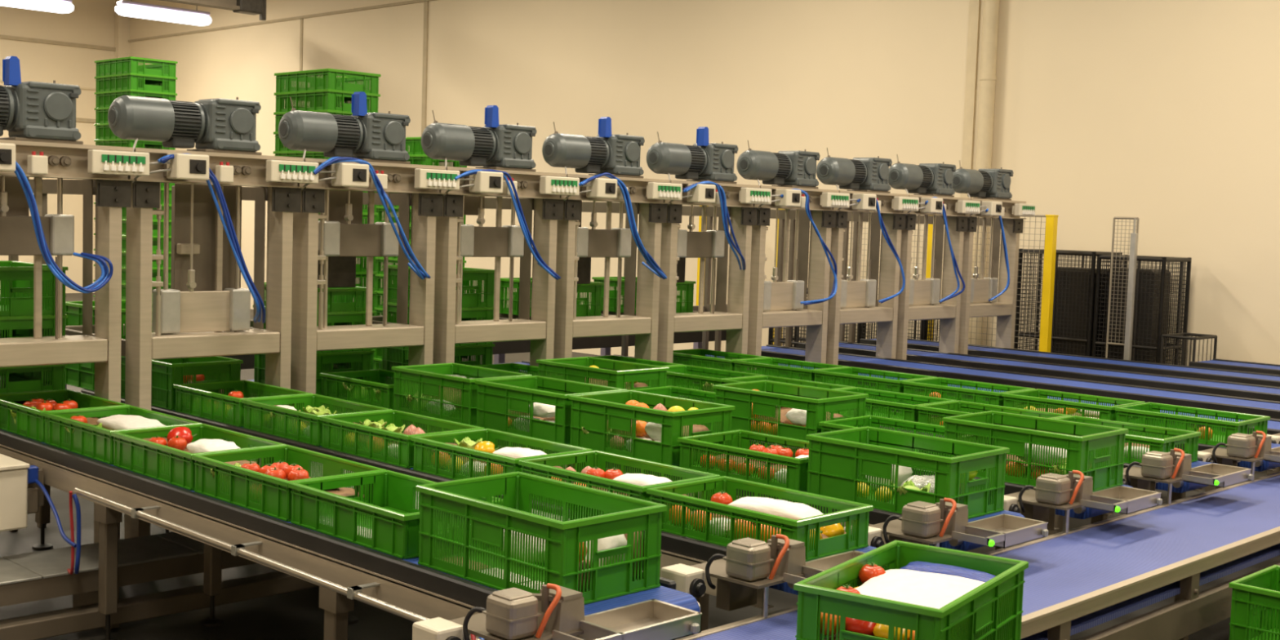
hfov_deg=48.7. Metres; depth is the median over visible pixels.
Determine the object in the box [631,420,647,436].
orange
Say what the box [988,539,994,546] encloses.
signal light
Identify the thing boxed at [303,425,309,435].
paper bag
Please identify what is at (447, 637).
socket
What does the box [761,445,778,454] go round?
tomato
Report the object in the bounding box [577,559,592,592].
parcel
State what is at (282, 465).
tomato
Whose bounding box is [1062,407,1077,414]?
bell pepper
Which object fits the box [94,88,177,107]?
crate
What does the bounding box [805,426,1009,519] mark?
crate
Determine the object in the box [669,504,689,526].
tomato
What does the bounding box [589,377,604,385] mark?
parcel
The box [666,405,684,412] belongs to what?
lemon
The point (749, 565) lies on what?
unit
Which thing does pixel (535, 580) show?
paper bag
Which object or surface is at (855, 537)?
crate
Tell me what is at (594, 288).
crate
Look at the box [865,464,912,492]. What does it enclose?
paper bag
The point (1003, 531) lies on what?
tray
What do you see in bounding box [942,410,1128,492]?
crate
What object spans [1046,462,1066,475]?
lettuce
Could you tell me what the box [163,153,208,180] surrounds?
switch
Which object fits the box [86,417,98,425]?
parcel
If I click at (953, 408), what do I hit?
crate
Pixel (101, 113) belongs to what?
crate
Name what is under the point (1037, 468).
tomato
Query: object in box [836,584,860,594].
tomato
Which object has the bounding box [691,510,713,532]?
orange
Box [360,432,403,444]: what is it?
parcel
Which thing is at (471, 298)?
crate
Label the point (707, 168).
machine
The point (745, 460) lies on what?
tomato
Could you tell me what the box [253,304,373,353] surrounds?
crate
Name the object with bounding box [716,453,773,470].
parcel
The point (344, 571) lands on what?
conveyor
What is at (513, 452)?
paper bag
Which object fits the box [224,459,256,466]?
parcel
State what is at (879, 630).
bell pepper
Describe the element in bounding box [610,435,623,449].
onion
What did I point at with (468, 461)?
paper bag
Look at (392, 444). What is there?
paper bag
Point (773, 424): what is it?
orange
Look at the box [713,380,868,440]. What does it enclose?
crate
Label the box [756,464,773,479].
tomato
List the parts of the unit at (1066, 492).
plate, stop arm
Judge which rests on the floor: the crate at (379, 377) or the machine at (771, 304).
the machine at (771, 304)
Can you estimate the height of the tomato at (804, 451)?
0.061 m
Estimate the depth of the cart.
11.23 m
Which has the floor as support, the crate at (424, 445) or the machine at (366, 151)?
the machine at (366, 151)
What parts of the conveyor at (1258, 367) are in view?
guide rail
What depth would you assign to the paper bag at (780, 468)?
5.23 m
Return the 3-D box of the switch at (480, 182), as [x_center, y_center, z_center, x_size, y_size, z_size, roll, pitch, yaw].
[-0.822,-0.727,7.477,0.153,0.112,0.157,6,6,44]
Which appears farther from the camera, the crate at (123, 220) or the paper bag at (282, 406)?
the crate at (123, 220)
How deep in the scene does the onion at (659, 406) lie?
5.92 m
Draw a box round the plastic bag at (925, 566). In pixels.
[899,560,995,582]
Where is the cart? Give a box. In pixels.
[1159,332,1217,365]
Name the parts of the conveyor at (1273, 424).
guide rail, leg, guide rail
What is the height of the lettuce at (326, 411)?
0.057 m
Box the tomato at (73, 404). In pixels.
[61,398,78,408]
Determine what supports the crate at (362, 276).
on the crate at (374, 292)
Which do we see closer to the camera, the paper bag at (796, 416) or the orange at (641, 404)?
the orange at (641, 404)
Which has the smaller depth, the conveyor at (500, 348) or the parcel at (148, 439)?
the parcel at (148, 439)
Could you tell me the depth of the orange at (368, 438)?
5.61 m
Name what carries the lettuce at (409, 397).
in the crate at (428, 380)
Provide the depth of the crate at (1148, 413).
6.84 m
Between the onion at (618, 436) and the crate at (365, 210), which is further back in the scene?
the crate at (365, 210)
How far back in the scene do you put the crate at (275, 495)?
4.72 m
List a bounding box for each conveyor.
[0,429,700,639]
[65,329,726,388]
[80,388,876,631]
[247,379,1024,551]
[358,377,1132,550]
[496,360,1215,535]
[613,354,1279,501]
[674,354,1279,492]
[675,471,1279,639]
[760,344,1279,475]
[798,341,1279,401]
[859,337,1279,386]
[1189,358,1279,374]
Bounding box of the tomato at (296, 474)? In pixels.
[287,466,308,480]
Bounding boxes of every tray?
[551,599,702,639]
[761,550,865,617]
[934,513,1048,548]
[1063,485,1162,533]
[1167,462,1253,504]
[1250,446,1279,481]
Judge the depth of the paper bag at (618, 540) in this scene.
3.71 m
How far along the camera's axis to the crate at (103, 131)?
10.89 m
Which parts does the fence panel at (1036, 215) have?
frame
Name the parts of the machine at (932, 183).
post, post, rail, post, gusset plate, clevis rod, guide rod, threaded rod, motor plate, plate, post, gusset plate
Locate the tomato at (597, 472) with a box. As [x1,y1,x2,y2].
[586,466,604,477]
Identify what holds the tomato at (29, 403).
in the crate at (29, 421)
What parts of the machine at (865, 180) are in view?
post, post, rail, post, gusset plate, clevis rod, motor plate, guide rod, threaded rod, plate, post, gusset plate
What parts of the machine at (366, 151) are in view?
post, gusset plate, cylinder rod, guide rod, plate, mast plate, clevis rod, motor plate, threaded rod, guide rod, rail, plate, post, gusset plate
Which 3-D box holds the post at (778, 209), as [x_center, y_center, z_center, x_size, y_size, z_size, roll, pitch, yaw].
[1.400,-0.244,14.235,0.134,1.814,0.134,6,6,44]
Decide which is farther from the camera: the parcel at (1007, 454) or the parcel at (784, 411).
the parcel at (784, 411)
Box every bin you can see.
[1053,266,1106,356]
[1102,267,1171,363]
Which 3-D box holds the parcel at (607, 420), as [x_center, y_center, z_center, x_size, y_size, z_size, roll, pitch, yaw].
[-0.022,0.469,6.037,0.255,0.134,0.217,6,6,44]
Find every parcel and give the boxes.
[12,400,26,404]
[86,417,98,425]
[142,436,167,444]
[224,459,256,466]
[322,487,364,497]
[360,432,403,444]
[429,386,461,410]
[440,555,490,569]
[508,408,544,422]
[542,416,555,421]
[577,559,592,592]
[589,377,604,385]
[607,419,648,440]
[623,531,644,579]
[624,382,647,389]
[644,424,716,442]
[691,510,755,525]
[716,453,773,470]
[753,406,791,426]
[770,463,786,472]
[773,526,845,538]
[783,412,843,426]
[824,631,848,639]
[1006,453,1027,471]
[1031,460,1091,475]
[1035,408,1081,415]
[1124,442,1178,452]
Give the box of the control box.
[0,453,44,531]
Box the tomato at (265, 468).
[258,463,278,473]
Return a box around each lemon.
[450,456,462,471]
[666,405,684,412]
[857,482,868,497]
[875,486,891,502]
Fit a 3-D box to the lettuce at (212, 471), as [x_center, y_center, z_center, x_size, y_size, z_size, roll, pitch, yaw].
[-1.389,0.538,4.775,0.144,0.092,0.138,5,6,41]
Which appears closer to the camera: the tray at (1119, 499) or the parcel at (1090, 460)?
the tray at (1119, 499)
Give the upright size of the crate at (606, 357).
0.128 m
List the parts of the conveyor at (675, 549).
guide rail, leg, frame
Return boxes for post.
[696,205,708,305]
[773,208,785,346]
[925,224,933,340]
[1039,214,1058,352]
[1123,218,1137,359]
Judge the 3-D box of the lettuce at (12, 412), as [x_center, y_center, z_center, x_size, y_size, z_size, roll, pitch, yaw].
[-2.568,0.414,5.944,0.135,0.092,0.141,0,4,-21]
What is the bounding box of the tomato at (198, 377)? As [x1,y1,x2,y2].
[190,374,204,382]
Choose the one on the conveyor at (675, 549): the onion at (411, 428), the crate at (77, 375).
the crate at (77, 375)
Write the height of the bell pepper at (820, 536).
0.087 m
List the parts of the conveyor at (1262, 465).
guide rail, guide rail, frame, leg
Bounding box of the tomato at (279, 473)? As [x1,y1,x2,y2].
[264,466,285,479]
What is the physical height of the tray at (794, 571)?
0.125 m
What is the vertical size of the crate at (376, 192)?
0.128 m
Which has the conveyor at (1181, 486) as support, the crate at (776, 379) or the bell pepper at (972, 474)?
the crate at (776, 379)
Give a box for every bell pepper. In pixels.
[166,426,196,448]
[474,440,499,453]
[809,528,822,549]
[820,523,844,537]
[844,617,875,635]
[872,622,910,639]
[960,470,977,483]
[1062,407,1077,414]
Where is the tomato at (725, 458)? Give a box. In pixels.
[718,457,734,471]
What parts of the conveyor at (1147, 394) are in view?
guide rail, guide rail, leg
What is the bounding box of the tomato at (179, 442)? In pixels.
[167,435,186,450]
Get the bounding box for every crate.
[0,260,68,316]
[0,314,67,337]
[0,364,67,392]
[0,388,66,400]
[0,389,128,442]
[41,404,202,464]
[65,300,152,339]
[65,361,171,391]
[93,123,120,139]
[93,138,175,150]
[93,201,171,220]
[93,217,171,235]
[93,233,171,252]
[93,248,171,267]
[93,263,171,283]
[93,279,170,299]
[94,56,177,81]
[94,72,177,96]
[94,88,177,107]
[94,106,109,124]
[111,423,286,490]
[120,355,243,410]
[160,182,174,188]
[160,188,171,204]
[173,379,312,426]
[191,444,386,521]
[241,393,391,446]
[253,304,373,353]
[253,349,373,395]
[263,282,374,311]
[273,109,352,131]
[273,131,298,151]
[273,151,330,159]
[274,68,381,97]
[274,88,380,112]
[288,470,502,559]
[318,212,377,224]
[319,271,377,291]
[319,368,415,409]
[319,409,484,468]
[324,349,375,368]
[340,291,376,311]
[355,256,375,271]
[362,204,376,213]
[373,347,462,360]
[373,357,393,368]
[374,274,408,291]
[374,290,392,308]
[374,307,382,315]
[375,242,464,260]
[375,257,466,274]
[376,191,411,207]
[376,206,466,224]
[381,301,493,346]
[382,265,494,307]
[382,343,494,371]
[391,362,531,426]
[404,154,466,167]
[405,137,425,155]
[408,224,411,242]
[410,428,592,479]
[415,471,666,604]
[462,362,563,377]
[474,375,626,444]
[499,277,604,316]
[518,449,719,513]
[536,356,669,394]
[568,390,735,466]
[591,276,695,314]
[592,355,683,382]
[626,386,715,430]
[644,364,764,399]
[646,475,873,561]
[672,348,769,377]
[677,429,808,492]
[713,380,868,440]
[722,375,855,389]
[733,357,847,382]
[793,540,1028,639]
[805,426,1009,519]
[812,366,936,402]
[818,414,979,452]
[833,386,956,431]
[902,377,1035,413]
[915,400,1071,435]
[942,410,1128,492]
[1001,388,1145,421]
[1054,415,1201,463]
[1115,402,1270,447]
[1228,564,1279,639]
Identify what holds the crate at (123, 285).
on the crate
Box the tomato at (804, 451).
[795,446,808,457]
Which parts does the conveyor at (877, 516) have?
guide rail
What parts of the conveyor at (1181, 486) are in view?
guide rail, guide rail, leg, leg, frame, frame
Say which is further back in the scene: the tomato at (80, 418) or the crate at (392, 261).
the crate at (392, 261)
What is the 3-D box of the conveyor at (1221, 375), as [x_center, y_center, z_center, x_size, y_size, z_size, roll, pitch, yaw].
[3.696,0.662,10.643,4.682,0.676,0.513,6,6,44]
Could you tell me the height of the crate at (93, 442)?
0.128 m
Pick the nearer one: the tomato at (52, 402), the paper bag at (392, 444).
the paper bag at (392, 444)
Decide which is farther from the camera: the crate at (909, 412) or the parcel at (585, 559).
the crate at (909, 412)
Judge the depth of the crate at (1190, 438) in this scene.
6.15 m
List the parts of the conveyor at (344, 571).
leg, leg, leg, frame, guide rail, leg, guide rail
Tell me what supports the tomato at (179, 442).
on the parcel
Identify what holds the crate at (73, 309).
on the crate at (77, 375)
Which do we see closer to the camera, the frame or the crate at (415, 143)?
the frame
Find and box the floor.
[0,293,1279,639]
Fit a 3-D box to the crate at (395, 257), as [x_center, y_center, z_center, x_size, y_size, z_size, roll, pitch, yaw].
[-1.572,-0.494,10.082,0.606,0.128,0.374,6,6,44]
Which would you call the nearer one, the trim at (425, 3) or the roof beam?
the roof beam
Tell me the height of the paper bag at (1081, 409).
0.052 m
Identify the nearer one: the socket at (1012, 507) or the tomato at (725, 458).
the socket at (1012, 507)
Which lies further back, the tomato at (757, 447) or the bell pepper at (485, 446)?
the tomato at (757, 447)
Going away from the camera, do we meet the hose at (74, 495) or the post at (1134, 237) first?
the hose at (74, 495)
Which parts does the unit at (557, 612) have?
plate, stop arm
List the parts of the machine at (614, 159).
post, gusset plate, cylinder rod, guide rod, mast plate, plate, clevis rod, rail, motor plate, threaded rod, guide rod, plate, post, gusset plate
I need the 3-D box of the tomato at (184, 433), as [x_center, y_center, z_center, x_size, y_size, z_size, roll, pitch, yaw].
[-1.740,0.446,5.359,0.094,0.087,0.094,3,4,15]
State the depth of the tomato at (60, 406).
6.00 m
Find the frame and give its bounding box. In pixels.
[0,531,319,639]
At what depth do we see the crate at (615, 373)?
7.23 m
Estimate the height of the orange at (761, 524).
0.071 m
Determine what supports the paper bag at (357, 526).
in the crate at (392, 518)
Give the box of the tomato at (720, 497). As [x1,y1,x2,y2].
[710,490,732,504]
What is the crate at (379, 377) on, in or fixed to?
on the conveyor at (877, 516)
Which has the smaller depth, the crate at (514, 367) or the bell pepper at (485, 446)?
the bell pepper at (485, 446)
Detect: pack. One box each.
[448,374,466,377]
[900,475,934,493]
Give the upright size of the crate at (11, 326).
0.222 m
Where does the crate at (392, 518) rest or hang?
on the conveyor at (344, 571)
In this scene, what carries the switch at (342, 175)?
attached to the machine at (366, 151)
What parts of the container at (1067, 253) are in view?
panel, panel, panel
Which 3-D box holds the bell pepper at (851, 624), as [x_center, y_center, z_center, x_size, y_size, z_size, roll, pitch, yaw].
[0.524,0.729,3.372,0.094,0.087,0.094,1,4,-6]
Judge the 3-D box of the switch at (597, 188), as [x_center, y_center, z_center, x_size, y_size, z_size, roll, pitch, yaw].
[-0.228,-0.751,8.079,0.153,0.112,0.157,6,6,44]
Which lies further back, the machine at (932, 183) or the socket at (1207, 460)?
the machine at (932, 183)
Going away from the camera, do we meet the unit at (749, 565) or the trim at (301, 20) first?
the unit at (749, 565)
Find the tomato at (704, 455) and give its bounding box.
[698,454,716,468]
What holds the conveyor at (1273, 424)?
on the floor
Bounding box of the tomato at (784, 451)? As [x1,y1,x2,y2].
[776,445,792,457]
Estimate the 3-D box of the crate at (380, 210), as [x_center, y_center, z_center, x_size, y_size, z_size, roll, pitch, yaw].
[-1.564,-0.735,10.064,0.606,0.128,0.374,6,6,44]
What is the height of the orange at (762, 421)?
0.071 m
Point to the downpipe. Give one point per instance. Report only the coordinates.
(988, 77)
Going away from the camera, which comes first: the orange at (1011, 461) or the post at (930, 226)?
the orange at (1011, 461)
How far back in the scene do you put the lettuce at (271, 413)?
6.07 m
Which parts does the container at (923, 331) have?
panel, panel, panel, panel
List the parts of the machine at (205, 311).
post, rail, post, gusset plate, cylinder rod, guide rod, post, clevis rod, mast plate, motor plate, threaded rod, guide rod, rail, plate, post, gusset plate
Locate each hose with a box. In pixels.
[35,479,76,547]
[66,490,74,574]
[71,493,80,573]
[470,633,475,639]
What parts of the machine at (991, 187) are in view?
post, rail, post, gusset plate, clevis rod, guide rod, threaded rod, motor plate, plate, post, gusset plate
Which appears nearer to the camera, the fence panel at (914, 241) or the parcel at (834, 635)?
the parcel at (834, 635)
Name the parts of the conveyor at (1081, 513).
guide rail, frame, frame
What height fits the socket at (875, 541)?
0.052 m
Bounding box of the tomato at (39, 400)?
[31,396,44,403]
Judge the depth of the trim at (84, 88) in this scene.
24.63 m
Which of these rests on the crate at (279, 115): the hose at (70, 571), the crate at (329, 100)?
the crate at (329, 100)
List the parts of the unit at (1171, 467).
plate, stop arm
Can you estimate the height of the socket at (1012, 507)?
0.052 m
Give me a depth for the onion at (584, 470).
4.97 m
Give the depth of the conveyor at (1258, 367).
10.82 m
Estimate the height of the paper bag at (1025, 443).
0.082 m
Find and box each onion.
[403,424,416,435]
[409,426,425,435]
[565,466,576,471]
[581,466,591,473]
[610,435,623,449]
[653,403,666,410]
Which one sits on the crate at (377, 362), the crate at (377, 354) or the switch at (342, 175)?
the crate at (377, 354)
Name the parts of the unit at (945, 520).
plate, stop arm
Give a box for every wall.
[0,0,115,293]
[129,0,1279,365]
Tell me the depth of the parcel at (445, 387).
6.82 m
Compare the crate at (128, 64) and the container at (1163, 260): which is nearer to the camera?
the crate at (128, 64)
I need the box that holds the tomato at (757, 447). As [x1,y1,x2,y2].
[749,442,765,451]
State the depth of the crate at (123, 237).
10.80 m
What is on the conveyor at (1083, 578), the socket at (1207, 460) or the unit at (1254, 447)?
the unit at (1254, 447)
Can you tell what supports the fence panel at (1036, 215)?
on the floor
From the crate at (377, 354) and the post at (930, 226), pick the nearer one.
the crate at (377, 354)
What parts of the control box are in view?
lid, connector plate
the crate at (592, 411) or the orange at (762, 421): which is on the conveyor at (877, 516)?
the crate at (592, 411)
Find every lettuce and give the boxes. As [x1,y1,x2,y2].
[10,405,45,424]
[64,422,102,433]
[210,462,240,491]
[270,409,300,429]
[302,404,328,413]
[311,408,337,415]
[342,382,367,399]
[359,418,386,428]
[373,389,380,399]
[377,423,404,433]
[404,392,430,410]
[453,436,482,448]
[582,426,611,442]
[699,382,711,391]
[890,479,930,495]
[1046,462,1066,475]
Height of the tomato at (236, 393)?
0.061 m
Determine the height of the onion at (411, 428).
0.078 m
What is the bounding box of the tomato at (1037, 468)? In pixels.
[1031,468,1049,479]
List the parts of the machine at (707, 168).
post, post, gusset plate, cylinder rod, plate, clevis rod, rail, motor plate, guide rod, threaded rod, plate, post, gusset plate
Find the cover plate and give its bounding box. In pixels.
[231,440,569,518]
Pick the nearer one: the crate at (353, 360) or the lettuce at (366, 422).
the lettuce at (366, 422)
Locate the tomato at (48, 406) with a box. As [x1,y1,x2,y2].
[35,400,53,410]
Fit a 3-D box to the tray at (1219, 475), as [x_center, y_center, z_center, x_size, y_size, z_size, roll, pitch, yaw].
[2.327,0.678,5.759,0.188,0.125,0.415,6,6,44]
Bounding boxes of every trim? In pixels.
[0,35,115,51]
[0,80,96,90]
[75,117,95,122]
[114,0,129,58]
[128,0,435,42]
[299,18,302,85]
[421,1,428,135]
[960,0,980,198]
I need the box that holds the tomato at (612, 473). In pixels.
[604,466,622,479]
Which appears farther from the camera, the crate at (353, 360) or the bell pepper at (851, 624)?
the crate at (353, 360)
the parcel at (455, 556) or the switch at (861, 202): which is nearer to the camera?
the parcel at (455, 556)
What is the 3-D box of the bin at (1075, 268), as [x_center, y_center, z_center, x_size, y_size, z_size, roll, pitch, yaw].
[3.732,0.134,12.084,0.400,1.158,0.370,6,6,44]
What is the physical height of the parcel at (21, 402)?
0.062 m
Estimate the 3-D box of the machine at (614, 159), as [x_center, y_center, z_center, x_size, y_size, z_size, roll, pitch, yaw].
[-0.507,-0.105,8.650,1.253,2.222,0.939,6,6,44]
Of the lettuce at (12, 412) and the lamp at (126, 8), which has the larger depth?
the lamp at (126, 8)
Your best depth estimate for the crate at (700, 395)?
7.13 m
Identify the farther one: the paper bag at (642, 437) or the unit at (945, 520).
the paper bag at (642, 437)
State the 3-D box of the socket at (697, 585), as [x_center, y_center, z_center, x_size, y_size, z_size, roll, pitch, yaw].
[0.162,0.738,3.889,0.025,0.052,0.052,6,6,44]
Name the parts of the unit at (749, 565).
plate, stop arm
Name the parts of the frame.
plate, plate, rail, plate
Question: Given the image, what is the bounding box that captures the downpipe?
[968,0,999,345]
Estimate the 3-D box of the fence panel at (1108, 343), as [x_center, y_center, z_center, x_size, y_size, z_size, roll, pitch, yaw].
[3.878,0.058,11.438,0.218,1.777,0.018,6,6,44]
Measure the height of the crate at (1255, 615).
0.222 m
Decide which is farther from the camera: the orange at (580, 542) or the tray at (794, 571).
the tray at (794, 571)
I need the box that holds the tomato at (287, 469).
[283,462,303,479]
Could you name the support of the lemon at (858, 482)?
in the crate at (838, 460)
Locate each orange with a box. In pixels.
[366,438,383,453]
[431,451,449,468]
[483,462,502,475]
[578,542,586,563]
[625,400,639,405]
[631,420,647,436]
[634,402,648,408]
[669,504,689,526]
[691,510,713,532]
[734,519,753,539]
[751,524,774,542]
[756,421,770,434]
[771,424,777,435]
[820,612,839,635]
[909,630,915,639]
[929,391,940,397]
[1006,461,1024,477]
[1053,407,1066,414]
[1197,426,1212,439]
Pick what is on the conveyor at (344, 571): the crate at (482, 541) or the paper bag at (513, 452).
the crate at (482, 541)
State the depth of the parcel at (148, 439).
5.53 m
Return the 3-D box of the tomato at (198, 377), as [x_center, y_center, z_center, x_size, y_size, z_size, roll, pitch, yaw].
[-2.168,0.282,6.926,0.070,0.061,0.068,2,4,4]
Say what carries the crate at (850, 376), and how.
on the conveyor at (1262, 465)
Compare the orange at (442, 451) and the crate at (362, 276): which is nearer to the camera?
the orange at (442, 451)
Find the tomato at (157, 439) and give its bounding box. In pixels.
[149,435,166,445]
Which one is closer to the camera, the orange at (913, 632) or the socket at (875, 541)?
the orange at (913, 632)
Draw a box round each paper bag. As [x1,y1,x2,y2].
[97,414,165,430]
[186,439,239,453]
[276,404,297,410]
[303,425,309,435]
[357,525,371,537]
[391,444,395,458]
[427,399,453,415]
[463,461,484,477]
[479,568,527,582]
[493,446,546,457]
[503,528,545,563]
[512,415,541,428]
[520,580,543,590]
[528,402,555,417]
[585,533,626,566]
[613,473,672,485]
[626,436,652,452]
[644,422,662,440]
[709,517,730,537]
[728,496,823,519]
[775,468,786,484]
[785,408,806,426]
[795,454,808,458]
[855,568,985,608]
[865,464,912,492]
[1017,443,1066,465]
[1079,408,1099,417]
[1124,445,1149,459]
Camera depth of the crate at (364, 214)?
8.68 m
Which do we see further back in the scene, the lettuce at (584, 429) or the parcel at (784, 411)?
the parcel at (784, 411)
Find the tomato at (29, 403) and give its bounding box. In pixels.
[22,399,38,407]
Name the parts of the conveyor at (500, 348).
frame, leg, leg, leg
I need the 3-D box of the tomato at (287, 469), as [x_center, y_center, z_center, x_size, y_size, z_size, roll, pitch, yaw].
[-1.168,0.514,4.787,0.070,0.061,0.068,2,4,6]
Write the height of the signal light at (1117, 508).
0.021 m
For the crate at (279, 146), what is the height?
0.128 m
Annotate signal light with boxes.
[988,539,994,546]
[1115,506,1120,512]
[1214,480,1218,485]
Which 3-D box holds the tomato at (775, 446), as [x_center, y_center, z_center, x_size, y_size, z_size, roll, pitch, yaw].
[0.529,0.512,5.531,0.068,0.061,0.070,4,5,28]
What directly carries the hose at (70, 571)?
attached to the conveyor at (344, 571)
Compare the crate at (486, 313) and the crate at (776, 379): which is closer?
the crate at (776, 379)
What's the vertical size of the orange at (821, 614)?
0.071 m
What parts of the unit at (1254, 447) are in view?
plate, stop arm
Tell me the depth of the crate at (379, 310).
10.15 m
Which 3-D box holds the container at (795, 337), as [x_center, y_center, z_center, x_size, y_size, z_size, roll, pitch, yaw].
[1.676,0.219,13.463,0.836,1.020,0.436,6,6,44]
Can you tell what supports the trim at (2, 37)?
attached to the wall at (91, 22)
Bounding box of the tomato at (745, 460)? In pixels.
[736,460,752,475]
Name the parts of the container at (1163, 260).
panel, panel, panel, panel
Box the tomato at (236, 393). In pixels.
[228,389,243,398]
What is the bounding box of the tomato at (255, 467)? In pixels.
[240,461,260,471]
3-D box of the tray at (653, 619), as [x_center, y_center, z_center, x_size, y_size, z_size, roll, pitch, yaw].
[-0.037,0.736,3.368,0.165,0.048,0.372,6,6,44]
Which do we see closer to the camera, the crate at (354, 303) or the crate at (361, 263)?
the crate at (354, 303)
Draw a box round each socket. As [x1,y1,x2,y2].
[445,635,461,639]
[689,577,706,597]
[870,536,884,547]
[1008,503,1020,513]
[1122,478,1128,485]
[1205,457,1214,462]
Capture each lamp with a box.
[0,0,74,13]
[114,0,211,26]
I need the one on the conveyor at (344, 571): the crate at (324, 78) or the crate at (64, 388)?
the crate at (64, 388)
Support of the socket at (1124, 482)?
attached to the unit at (1171, 467)
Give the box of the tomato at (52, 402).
[43,398,57,409]
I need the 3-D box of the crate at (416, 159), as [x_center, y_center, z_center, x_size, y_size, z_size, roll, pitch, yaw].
[-1.552,-1.097,10.038,0.606,0.128,0.374,6,6,44]
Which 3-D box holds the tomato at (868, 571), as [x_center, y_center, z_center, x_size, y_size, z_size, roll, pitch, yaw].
[0.603,0.659,3.673,0.068,0.061,0.070,5,5,33]
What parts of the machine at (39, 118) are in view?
clevis rod, post, mast plate, motor plate, threaded rod, guide rod, rail, plate, post, gusset plate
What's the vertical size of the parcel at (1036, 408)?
0.031 m
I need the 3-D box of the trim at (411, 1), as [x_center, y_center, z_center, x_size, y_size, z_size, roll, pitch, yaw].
[-4.856,-4.486,20.889,11.970,0.036,0.030,6,6,44]
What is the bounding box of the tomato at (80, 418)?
[70,413,87,423]
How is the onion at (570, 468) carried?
on the parcel
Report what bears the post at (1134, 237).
on the floor
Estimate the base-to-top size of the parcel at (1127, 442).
0.052 m
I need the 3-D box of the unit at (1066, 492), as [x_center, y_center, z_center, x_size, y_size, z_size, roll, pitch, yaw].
[1.594,0.658,5.188,0.437,0.238,0.575,6,6,44]
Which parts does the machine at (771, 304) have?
post, rail, post, gusset plate, rail, clevis rod, motor plate, guide rod, threaded rod, plate, post, gusset plate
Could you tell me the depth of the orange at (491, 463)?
5.10 m
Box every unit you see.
[412,582,702,639]
[660,533,865,617]
[844,497,1048,548]
[1003,470,1162,533]
[1122,448,1253,504]
[1197,430,1279,481]
[1266,433,1279,444]
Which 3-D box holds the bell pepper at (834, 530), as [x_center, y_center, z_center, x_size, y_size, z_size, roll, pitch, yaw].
[0.577,0.642,4.304,0.094,0.087,0.094,1,4,-7]
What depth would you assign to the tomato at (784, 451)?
5.45 m
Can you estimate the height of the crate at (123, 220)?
0.128 m
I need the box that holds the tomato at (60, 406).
[53,401,71,409]
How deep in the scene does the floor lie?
5.87 m
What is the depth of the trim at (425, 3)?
18.98 m
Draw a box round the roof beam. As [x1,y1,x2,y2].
[160,0,266,20]
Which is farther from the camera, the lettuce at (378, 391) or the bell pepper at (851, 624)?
the lettuce at (378, 391)
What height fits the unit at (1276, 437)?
0.238 m
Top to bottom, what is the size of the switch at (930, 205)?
0.112 m
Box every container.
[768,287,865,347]
[857,319,940,342]
[1013,248,1122,357]
[1091,254,1191,365]
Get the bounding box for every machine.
[0,56,149,542]
[36,95,318,538]
[248,91,459,393]
[328,105,579,375]
[482,116,682,360]
[590,126,771,363]
[683,140,849,369]
[714,147,919,364]
[785,155,980,359]
[848,160,1035,354]
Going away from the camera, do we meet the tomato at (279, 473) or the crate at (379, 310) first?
the tomato at (279, 473)
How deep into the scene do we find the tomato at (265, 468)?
4.74 m
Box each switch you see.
[0,142,15,171]
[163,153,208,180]
[327,163,368,187]
[464,171,502,193]
[582,177,617,198]
[682,183,715,203]
[770,188,801,207]
[848,193,876,210]
[918,197,942,213]
[979,200,1002,216]
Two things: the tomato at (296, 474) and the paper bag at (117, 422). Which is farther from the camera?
the paper bag at (117, 422)
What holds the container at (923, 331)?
on the floor
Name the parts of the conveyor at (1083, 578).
rail, rail, leg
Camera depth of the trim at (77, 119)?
24.66 m
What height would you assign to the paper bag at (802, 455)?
0.041 m
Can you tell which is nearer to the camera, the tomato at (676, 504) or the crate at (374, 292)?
the tomato at (676, 504)
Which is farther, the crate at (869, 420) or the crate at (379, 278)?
the crate at (379, 278)
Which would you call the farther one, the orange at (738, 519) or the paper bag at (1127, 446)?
the paper bag at (1127, 446)
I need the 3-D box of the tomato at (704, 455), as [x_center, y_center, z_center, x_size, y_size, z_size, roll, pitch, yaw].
[0.263,0.550,5.533,0.068,0.061,0.070,-2,6,-44]
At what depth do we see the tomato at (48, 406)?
6.01 m
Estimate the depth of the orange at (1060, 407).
7.21 m
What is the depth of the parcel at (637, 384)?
7.22 m
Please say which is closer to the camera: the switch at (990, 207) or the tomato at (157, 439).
the tomato at (157, 439)
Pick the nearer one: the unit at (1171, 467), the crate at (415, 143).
the unit at (1171, 467)
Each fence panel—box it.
[779,212,923,345]
[968,214,1045,351]
[1105,217,1138,359]
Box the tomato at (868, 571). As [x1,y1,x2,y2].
[858,562,885,583]
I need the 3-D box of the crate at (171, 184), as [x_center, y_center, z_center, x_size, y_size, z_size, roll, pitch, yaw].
[-3.902,-1.080,10.938,0.606,0.128,0.374,6,6,44]
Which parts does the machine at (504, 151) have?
rail, post, gusset plate, cylinder rod, guide rod, mast plate, clevis rod, motor plate, rail, threaded rod, guide rod, plate, post, gusset plate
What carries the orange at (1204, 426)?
in the crate at (1148, 413)
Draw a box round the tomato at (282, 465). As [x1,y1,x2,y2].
[271,460,288,470]
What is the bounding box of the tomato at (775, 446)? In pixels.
[768,443,782,449]
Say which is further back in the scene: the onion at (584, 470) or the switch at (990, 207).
the switch at (990, 207)

